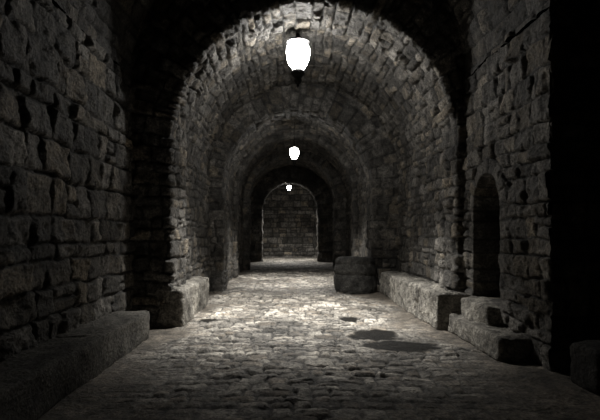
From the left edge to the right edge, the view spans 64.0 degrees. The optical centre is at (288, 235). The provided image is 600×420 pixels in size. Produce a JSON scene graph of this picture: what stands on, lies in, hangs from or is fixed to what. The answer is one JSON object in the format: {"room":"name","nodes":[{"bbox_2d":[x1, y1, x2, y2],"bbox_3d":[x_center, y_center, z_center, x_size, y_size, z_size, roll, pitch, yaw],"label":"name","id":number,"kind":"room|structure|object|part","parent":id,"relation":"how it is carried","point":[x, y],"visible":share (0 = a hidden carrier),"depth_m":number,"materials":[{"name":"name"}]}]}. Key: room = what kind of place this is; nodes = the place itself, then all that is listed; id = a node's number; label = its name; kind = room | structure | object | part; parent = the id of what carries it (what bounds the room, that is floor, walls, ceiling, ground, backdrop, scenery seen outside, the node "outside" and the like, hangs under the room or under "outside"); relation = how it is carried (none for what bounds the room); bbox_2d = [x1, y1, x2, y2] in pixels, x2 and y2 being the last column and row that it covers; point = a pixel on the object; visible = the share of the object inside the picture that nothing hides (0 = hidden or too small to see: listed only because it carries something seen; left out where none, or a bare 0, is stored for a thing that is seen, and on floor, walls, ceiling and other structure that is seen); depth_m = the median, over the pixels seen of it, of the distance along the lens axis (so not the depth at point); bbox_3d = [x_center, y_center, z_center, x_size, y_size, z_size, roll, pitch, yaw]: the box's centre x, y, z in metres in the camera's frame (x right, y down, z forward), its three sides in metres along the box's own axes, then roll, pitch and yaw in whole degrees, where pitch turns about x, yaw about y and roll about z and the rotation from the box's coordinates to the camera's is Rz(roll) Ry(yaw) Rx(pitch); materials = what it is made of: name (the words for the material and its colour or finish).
{"room":"stone vaulted passageway","nodes":[
{"label":"stone vaulted passageway","id":0,"kind":"room"},
{"bbox_2d":[0,0,136,361],"bbox_3d":[-2.592,-0.500,2.275,0.161,4.200,11.550,0,0,0],"label":"wall","id":1,"kind":"structure","parent":0,"point":[67,207],"depth_m":5.39,"materials":[{"name":"stone"}]},
{"bbox_2d":[184,159,211,291],"bbox_3d":[-2.099,0.025,10.925,0.133,3.150,4.051,0,0,0],"label":"wall","id":2,"kind":"structure","parent":0,"point":[198,230],"depth_m":11.03,"materials":[{"name":"stone"}]},
{"bbox_2d":[227,190,243,281],"bbox_3d":[-2.013,0.050,17.400,0.130,3.100,7.400,0,0,0],"label":"wall","id":3,"kind":"structure","parent":0,"point":[230,211],"depth_m":17.15,"materials":[{"name":"stone"}]},
{"bbox_2d":[262,184,317,256],"bbox_3d":[0.100,-1.150,33.943,4.401,5.500,0.163,0,0,0],"label":"wall","id":4,"kind":"structure","parent":0,"point":[289,219],"depth_m":33.93,"materials":[{"name":"stone"}]},
{"bbox_2d":[251,157,333,202],"bbox_3d":[0.151,-2.931,24.950,4.920,2.461,6.300,0,0,0],"label":"ceiling","id":5,"kind":"structure","parent":0,"point":[283,162],"depth_m":26.72,"materials":[{"name":"stone"}]},
{"bbox_2d":[227,117,365,200],"bbox_3d":[0.253,-2.660,17.400,4.634,2.321,7.400,0,0,0],"label":"ceiling","id":6,"kind":"structure","parent":0,"point":[266,131],"depth_m":16.86,"materials":[{"name":"stone"}]},
{"bbox_2d":[289,123,298,165],"bbox_3d":[0.170,-3.033,15.800,0.323,1.457,0.328,0,0,0],"label":"hanging lantern","id":7,"kind":"object","parent":6,"relation":"hanging from","point":[294,152],"visible":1,"depth_m":15.71,"materials":[{"name":"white glass"}]},
{"bbox_3d":[0.170,-2.710,15.800,0.314,0.394,0.314,0,0,0],"label":"glass","id":8,"kind":"part","parent":7,"relation":"part of","materials":[{"name":"white glass"}]},
{"bbox_2d":[54,0,556,78],"bbox_3d":[0.153,-4.010,2.275,5.636,2.820,11.550,0,0,0],"label":"ceiling","id":9,"kind":"structure","parent":0,"point":[483,26],"depth_m":7.00,"materials":[{"name":"stone"}]},
{"bbox_2d":[185,29,437,177],"bbox_3d":[0.393,-2.833,10.925,5.094,2.566,4.050,0,0,0],"label":"ceiling","id":10,"kind":"structure","parent":0,"point":[348,65],"depth_m":10.75,"materials":[{"name":"stone"}]},
{"bbox_2d":[286,31,309,86],"bbox_3d":[0.170,-3.444,9.200,0.476,1.207,0.483,0,0,0],"label":"hanging lantern","id":11,"kind":"object","parent":10,"relation":"hanging from","point":[297,48],"visible":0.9,"depth_m":9.06,"materials":[{"name":"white glass"}]},
{"bbox_3d":[0.170,-3.439,9.200,0.462,0.581,0.462,0,0,0],"label":"glass","id":12,"kind":"part","parent":11,"relation":"part of","materials":[{"name":"white glass"}]},
{"bbox_2d":[38,257,599,419],"bbox_3d":[0.250,1.494,15.250,6.100,0.096,37.700,0,0,0],"label":"floor","id":13,"kind":"structure","parent":0,"point":[280,342],"depth_m":5.37,"materials":[{"name":"stone"}]},
{"bbox_2d":[0,310,149,419],"bbox_3d":[-2.377,1.326,2.076,0.664,0.463,10.190,0,0,0],"label":"stone bench","id":14,"kind":"object","parent":13,"relation":"on","point":[34,380],"visible":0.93,"depth_m":4.59,"materials":[{"name":"grey stone"}]},
{"bbox_2d":[156,276,208,326],"bbox_3d":[-1.991,1.216,9.269,0.569,0.734,2.720,0,0,0],"label":"stone bench","id":15,"kind":"object","parent":13,"relation":"on","point":[182,303],"visible":0.86,"depth_m":8.04,"materials":[{"name":"grey stone"}]},
{"bbox_2d":[250,165,332,261],"bbox_3d":[0.150,-1.430,28.344,5.020,6.060,0.943,0,0,0],"label":"stone arch","id":16,"kind":"object","parent":13,"relation":"on","point":[303,177],"visible":0.66,"depth_m":27.95,"materials":[{"name":"grey stone"}]},
{"bbox_2d":[242,149,346,269],"bbox_3d":[0.250,-1.387,21.445,4.726,5.975,1.150,0,0,0],"label":"stone arch","id":17,"kind":"object","parent":13,"relation":"on","point":[339,224],"visible":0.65,"depth_m":20.97,"materials":[{"name":"grey stone"}]},
{"bbox_2d":[232,131,361,277],"bbox_3d":[0.250,-1.173,17.575,4.720,5.545,0.757,0,0,0],"label":"stone arch","id":18,"kind":"object","parent":13,"relation":"on","point":[334,150],"visible":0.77,"depth_m":17.29,"materials":[{"name":"grey stone"}]},
{"bbox_2d":[129,0,471,327],"bbox_3d":[0.155,-2.020,8.519,5.733,7.240,1.319,0,0,0],"label":"stone arch","id":19,"kind":"object","parent":13,"relation":"on","point":[180,44],"visible":0.7,"depth_m":7.98,"materials":[{"name":"grey stone"}]},
{"bbox_2d":[209,83,400,292],"bbox_3d":[0.395,-1.372,13.300,5.190,5.945,1.220,0,0,0],"label":"stone arch","id":20,"kind":"object","parent":13,"relation":"on","point":[337,109],"visible":0.83,"depth_m":12.77,"materials":[{"name":"grey stone"}]},
{"bbox_2d":[334,256,376,293],"bbox_3d":[1.792,1.047,12.938,1.175,0.985,1.196,0,0,0],"label":"stone basin","id":21,"kind":"object","parent":13,"relation":"on","point":[353,274],"visible":0.98,"depth_m":12.46,"materials":[{"name":"grey stone"}]},
{"bbox_2d":[379,271,469,329],"bbox_3d":[2.675,1.219,10.201,0.765,0.730,5.052,0,0,0],"label":"stone bench","id":22,"kind":"object","parent":13,"relation":"on","point":[430,303],"visible":0.94,"depth_m":8.70,"materials":[{"name":"grey stone"}]},
{"bbox_2d":[448,296,534,361],"bbox_3d":[2.812,1.258,6.686,0.624,0.627,1.912,0,0,0],"label":"stone step","id":23,"kind":"structure","parent":13,"relation":"on","point":[479,324],"depth_m":6.47,"materials":[{"name":"grey stone"}]},
{"bbox_2d":[570,340,599,395],"bbox_3d":[3.185,1.296,4.750,0.599,0.510,0.568,0,0,0],"label":"stone block","id":24,"kind":"object","parent":13,"relation":"on","point":[585,355],"visible":0.98,"depth_m":4.70,"materials":[{"name":"grey stone"}]},
{"bbox_2d":[345,191,366,256],"bbox_3d":[2.514,0.050,17.400,0.124,3.100,7.400,0,0,0],"label":"wall","id":25,"kind":"structure","parent":0,"point":[362,235],"depth_m":16.91,"materials":[{"name":"stone"}]},
{"bbox_2d":[396,4,555,370],"bbox_3d":[3.499,-0.500,9.145,1.331,4.200,7.610,0,0,0],"label":"wall","id":26,"kind":"structure","parent":0,"point":[507,260],"depth_m":6.45,"materials":[{"name":"stone"}]},
{"bbox_2d":[548,0,599,371],"bbox_3d":[4.705,-0.800,5.347,3.590,4.800,0.109,0,0,0],"label":"wall","id":27,"kind":"structure","parent":0,"point":[574,183],"depth_m":5.34,"materials":[{"name":"stone"}]}
]}

